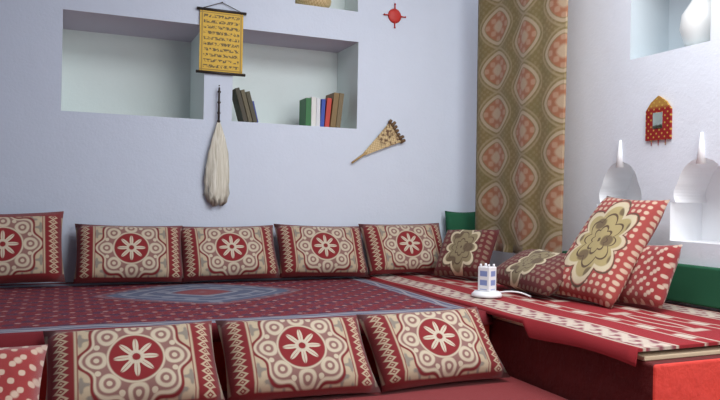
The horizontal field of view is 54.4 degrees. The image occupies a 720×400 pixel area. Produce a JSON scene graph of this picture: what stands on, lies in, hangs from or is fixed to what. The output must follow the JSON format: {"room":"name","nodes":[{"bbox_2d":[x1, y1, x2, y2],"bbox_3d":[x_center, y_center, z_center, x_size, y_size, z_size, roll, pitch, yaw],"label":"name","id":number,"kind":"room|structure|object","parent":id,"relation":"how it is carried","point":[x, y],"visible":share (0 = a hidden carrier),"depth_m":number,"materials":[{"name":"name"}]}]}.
{"room":"living room","nodes":[
{"label":"living room","id":0,"kind":"room"},
{"bbox_2d":[0,0,477,284],"bbox_3d":[-1.732,-0.633,4.735,5.690,3.200,0.700,1,0,-23],"label":"wall","id":1,"kind":"structure","parent":0,"point":[107,116],"depth_m":4.92,"materials":[{"name":"paint"}]},
{"bbox_2d":[204,85,229,206],"bbox_3d":[-0.947,-0.359,4.656,0.176,0.810,0.062,1,0,-23],"label":"whisk","id":2,"kind":"object","parent":1,"relation":"attached to","point":[216,176],"visible":1,"depth_m":4.64,"materials":[{"name":"beige fabric"}]},
{"bbox_2d":[196,2,246,76],"bbox_3d":[-0.926,-1.081,4.679,0.330,0.487,0.022,1,0,-23],"label":"scroll","id":3,"kind":"object","parent":1,"relation":"attached to","point":[221,31],"visible":1,"depth_m":4.67,"materials":[{"name":"yellow paper"}]},
{"bbox_2d":[232,88,257,122],"bbox_3d":[-0.803,-0.651,4.868,0.172,0.233,0.160,1,0,-23],"label":"books","id":4,"kind":"object","parent":1,"relation":"in","point":[244,107],"visible":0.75,"depth_m":4.80,"materials":[{"name":"brown paper"}]},
{"bbox_2d":[295,0,330,7],"bbox_3d":[-0.343,-1.409,5.068,0.270,0.070,0.270,1,0,-23],"label":"woven basket","id":5,"kind":"object","parent":1,"relation":"on","point":[321,3],"visible":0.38,"depth_m":4.97,"materials":[{"name":"beige wicker"}]},
{"bbox_2d":[299,92,343,127],"bbox_3d":[-0.282,-0.650,5.090,0.285,0.253,0.180,1,0,-23],"label":"books","id":6,"kind":"object","parent":1,"relation":"in","point":[313,111],"visible":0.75,"depth_m":5.03,"materials":[{"name":"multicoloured paper"}]},
{"bbox_2d":[310,97,315,125],"bbox_3d":[-0.359,-0.630,5.057,0.035,0.210,0.150,1,0,-23],"label":"book","id":7,"kind":"object","parent":6,"relation":"on","point":[312,99],"depth_m":4.99,"materials":[{"name":"white paper"}]},
{"bbox_2d":[316,98,319,126],"bbox_3d":[-0.327,-0.627,5.071,0.030,0.205,0.150,1,0,-23],"label":"book","id":8,"kind":"object","parent":6,"relation":"on","point":[317,99],"depth_m":5.00,"materials":[{"name":"white paper"}]},
{"bbox_2d":[320,99,325,126],"bbox_3d":[-0.293,-0.624,5.085,0.030,0.200,0.140,4,-1,-23],"label":"book","id":9,"kind":"object","parent":6,"relation":"on","point":[323,101],"depth_m":5.02,"materials":[{"name":"blue paper"}]},
{"bbox_2d":[324,98,331,126],"bbox_3d":[-0.257,-0.629,5.101,0.035,0.210,0.150,7,-2,-23],"label":"book","id":10,"kind":"object","parent":6,"relation":"on","point":[327,101],"depth_m":5.03,"materials":[{"name":"red paper"}]},
{"bbox_2d":[335,93,343,127],"bbox_3d":[-0.178,-0.648,5.133,0.035,0.250,0.180,8,-3,-23],"label":"book","id":11,"kind":"object","parent":6,"relation":"on","point":[339,96],"depth_m":5.05,"materials":[{"name":"brown paper"}]},
{"bbox_2d":[351,119,405,163],"bbox_3d":[0.139,-0.428,5.127,0.432,0.341,0.026,1,0,-23],"label":"fan","id":12,"kind":"object","parent":1,"relation":"attached to","point":[389,136],"visible":1,"depth_m":5.15,"materials":[{"name":"beige wicker"}]},
{"bbox_2d":[384,3,405,27],"bbox_3d":[0.259,-1.364,5.184,0.188,0.188,0.012,1,0,-23],"label":"wall ornament","id":13,"kind":"object","parent":1,"relation":"attached to","point":[394,15],"visible":1,"depth_m":5.18,"materials":[{"name":"red leather"}]},
{"bbox_2d":[490,0,719,311],"bbox_3d":[2.165,-0.558,3.565,0.628,3.200,5.900,1,0,-23],"label":"wall","id":14,"kind":"structure","parent":0,"point":[622,55],"depth_m":4.17,"materials":[{"name":"paint"}]},
{"bbox_2d":[475,0,567,253],"bbox_3d":[1.176,-0.619,4.755,0.317,1.962,1.015,1,0,-23],"label":"curtain","id":15,"kind":"object","parent":14,"relation":"hanging from","point":[522,59],"visible":0.98,"depth_m":4.62,"materials":[{"name":"brown fabric"}]},
{"bbox_2d":[645,96,671,145],"bbox_3d":[1.682,-0.448,3.944,0.014,0.280,0.180,1,0,-23],"label":"wall mirror","id":16,"kind":"object","parent":14,"relation":"attached to","point":[658,126],"visible":1,"depth_m":3.94,"materials":[{"name":"red fabric"}]},
{"bbox_2d":[679,0,710,46],"bbox_3d":[1.906,-1.012,3.875,0.250,0.365,0.250,1,0,-23],"label":"ceramic jug","id":17,"kind":"object","parent":14,"relation":"on","point":[695,24],"visible":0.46,"depth_m":3.80,"materials":[{"name":"white"}]},
{"bbox_3d":[-0.564,1.039,2.420,6.490,0.100,5.900,1,0,-23],"label":"floor","id":18,"kind":"structure","parent":0,"visible":0},
{"bbox_2d":[39,325,488,399],"bbox_3d":[-1.769,0.747,3.424,4.546,0.435,1.695,1,0,-23],"label":"sofa","id":19,"kind":"object","parent":18,"relation":"on","point":[217,346],"visible":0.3,"depth_m":3.00,"materials":[{"name":"red fabric"}]},
{"bbox_2d":[0,276,491,347],"bbox_3d":[-0.866,0.567,3.785,2.600,0.085,1.704,1,0,-23],"label":"carpet","id":20,"kind":"object","parent":19,"relation":"on","point":[26,310],"visible":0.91,"depth_m":3.62,"materials":[{"name":"red carpet"}]},
{"bbox_2d":[0,211,64,283],"bbox_3d":[-2.042,0.277,4.011,0.658,0.429,0.241,1,0,-24],"label":"cushion","id":21,"kind":"object","parent":20,"relation":"on","point":[30,243],"visible":1,"depth_m":4.01,"materials":[{"name":"fabric"}]},
{"bbox_2d":[73,224,182,283],"bbox_3d":[-1.410,0.327,4.301,0.650,0.352,0.261,1,0,-22],"label":"cushion","id":22,"kind":"object","parent":20,"relation":"on","point":[105,253],"visible":1,"depth_m":4.23,"materials":[{"name":"fabric"}]},
{"bbox_2d":[181,225,281,282],"bbox_3d":[-0.847,0.340,4.544,0.650,0.349,0.264,1,0,-23],"label":"cushion","id":23,"kind":"object","parent":20,"relation":"on","point":[208,253],"visible":1,"depth_m":4.47,"materials":[{"name":"fabric"}]},
{"bbox_2d":[274,224,369,276],"bbox_3d":[-0.258,0.346,4.791,0.652,0.357,0.261,1,0,-22],"label":"cushion","id":24,"kind":"object","parent":20,"relation":"on","point":[303,250],"visible":1,"depth_m":4.72,"materials":[{"name":"fabric"}]},
{"bbox_2d":[222,376,567,399],"bbox_3d":[-1.070,0.889,1.763,4.540,0.178,1.888,1,0,-23],"label":"mattress","id":25,"kind":"object","parent":18,"relation":"on","point":[510,388],"visible":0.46,"depth_m":3.00,"materials":[{"name":"fabric"}]},
{"bbox_2d":[0,344,47,399],"bbox_3d":[-1.282,0.620,2.088,0.628,0.323,0.289,1,0,-22],"label":"cushion","id":26,"kind":"object","parent":25,"relation":"on","point":[21,368],"visible":1,"depth_m":2.19,"materials":[{"name":"fabric"}]},
{"bbox_2d":[43,320,224,399],"bbox_3d":[-0.867,0.647,2.694,0.654,0.296,0.298,1,0,-24],"label":"cushion","id":27,"kind":"object","parent":25,"relation":"on","point":[174,361],"visible":1,"depth_m":2.63,"materials":[{"name":"fabric"}]},
{"bbox_2d":[215,315,380,399],"bbox_3d":[-0.262,0.658,2.951,0.653,0.296,0.298,1,0,-22],"label":"cushion","id":28,"kind":"object","parent":25,"relation":"on","point":[265,359],"visible":1,"depth_m":2.87,"materials":[{"name":"fabric"}]},
{"bbox_2d":[356,307,509,391],"bbox_3d":[0.335,0.667,3.202,0.654,0.298,0.296,1,0,-24],"label":"cushion","id":29,"kind":"object","parent":25,"relation":"on","point":[414,349],"visible":1,"depth_m":3.12,"materials":[{"name":"fabric"}]},
{"bbox_2d":[489,315,719,399],"bbox_3d":[1.033,0.800,4.038,1.085,0.435,2.755,1,0,-23],"label":"bench sofa","id":30,"kind":"object","parent":18,"relation":"on","point":[568,372],"visible":0.23,"depth_m":2.80,"materials":[{"name":"red fabric"}]},
{"bbox_2d":[364,272,719,366],"bbox_3d":[1.005,0.588,4.038,1.104,0.082,2.680,1,0,-23],"label":"blanket","id":31,"kind":"object","parent":30,"relation":"on","point":[620,332],"visible":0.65,"depth_m":3.30,"materials":[{"name":"red fabric"}]},
{"bbox_2d":[358,223,442,274],"bbox_3d":[0.328,0.344,5.025,0.665,0.356,0.258,1,0,-23],"label":"cushion","id":32,"kind":"object","parent":31,"relation":"on","point":[403,248],"visible":0.91,"depth_m":4.94,"materials":[{"name":"fabric"}]},
{"bbox_2d":[445,211,474,232],"bbox_3d":[0.784,0.308,5.343,0.301,0.448,0.104,1,0,-21],"label":"backrest","id":33,"kind":"object","parent":31,"relation":"on","point":[454,220],"visible":0.27,"depth_m":5.31,"materials":[{"name":"green fabric"}]},
{"bbox_2d":[432,230,499,276],"bbox_3d":[0.729,0.363,4.816,0.425,0.333,0.270,1,0,36],"label":"cushion","id":34,"kind":"object","parent":31,"relation":"on","point":[462,252],"visible":0.94,"depth_m":4.74,"materials":[{"name":"fabric"}]},
{"bbox_2d":[471,263,530,297],"bbox_3d":[0.781,0.448,3.926,0.313,0.180,0.169,1,0,-11],"label":"power strip","id":35,"kind":"object","parent":31,"relation":"on","point":[486,274],"visible":1,"depth_m":3.88,"materials":[{"name":"white plastic"}]},
{"bbox_2d":[496,249,565,296],"bbox_3d":[1.039,0.419,4.120,0.327,0.243,0.623,1,0,-21],"label":"cushion","id":36,"kind":"object","parent":31,"relation":"on","point":[539,272],"visible":0.82,"depth_m":4.00,"materials":[{"name":"fabric"}]},
{"bbox_2d":[554,196,669,308],"bbox_3d":[1.347,0.263,3.851,0.440,0.578,0.500,1,0,-27],"label":"cushion","id":37,"kind":"object","parent":31,"relation":"on","point":[599,263],"visible":0.95,"depth_m":3.73,"materials":[{"name":"fabric"}]},
{"bbox_2d":[562,251,719,308],"bbox_3d":[1.701,0.445,3.816,0.048,0.205,1.790,1,0,-23],"label":"backrest cushion","id":38,"kind":"object","parent":31,"relation":"on","point":[690,284],"visible":0.39,"depth_m":3.64,"materials":[{"name":"green fabric"}]},
{"bbox_2d":[616,245,681,308],"bbox_3d":[1.480,0.387,3.650,0.209,0.331,0.368,1,0,-27],"label":"cushion","id":39,"kind":"object","parent":31,"relation":"on","point":[648,284],"visible":0.73,"depth_m":3.54,"materials":[{"name":"fabric"}]}
]}

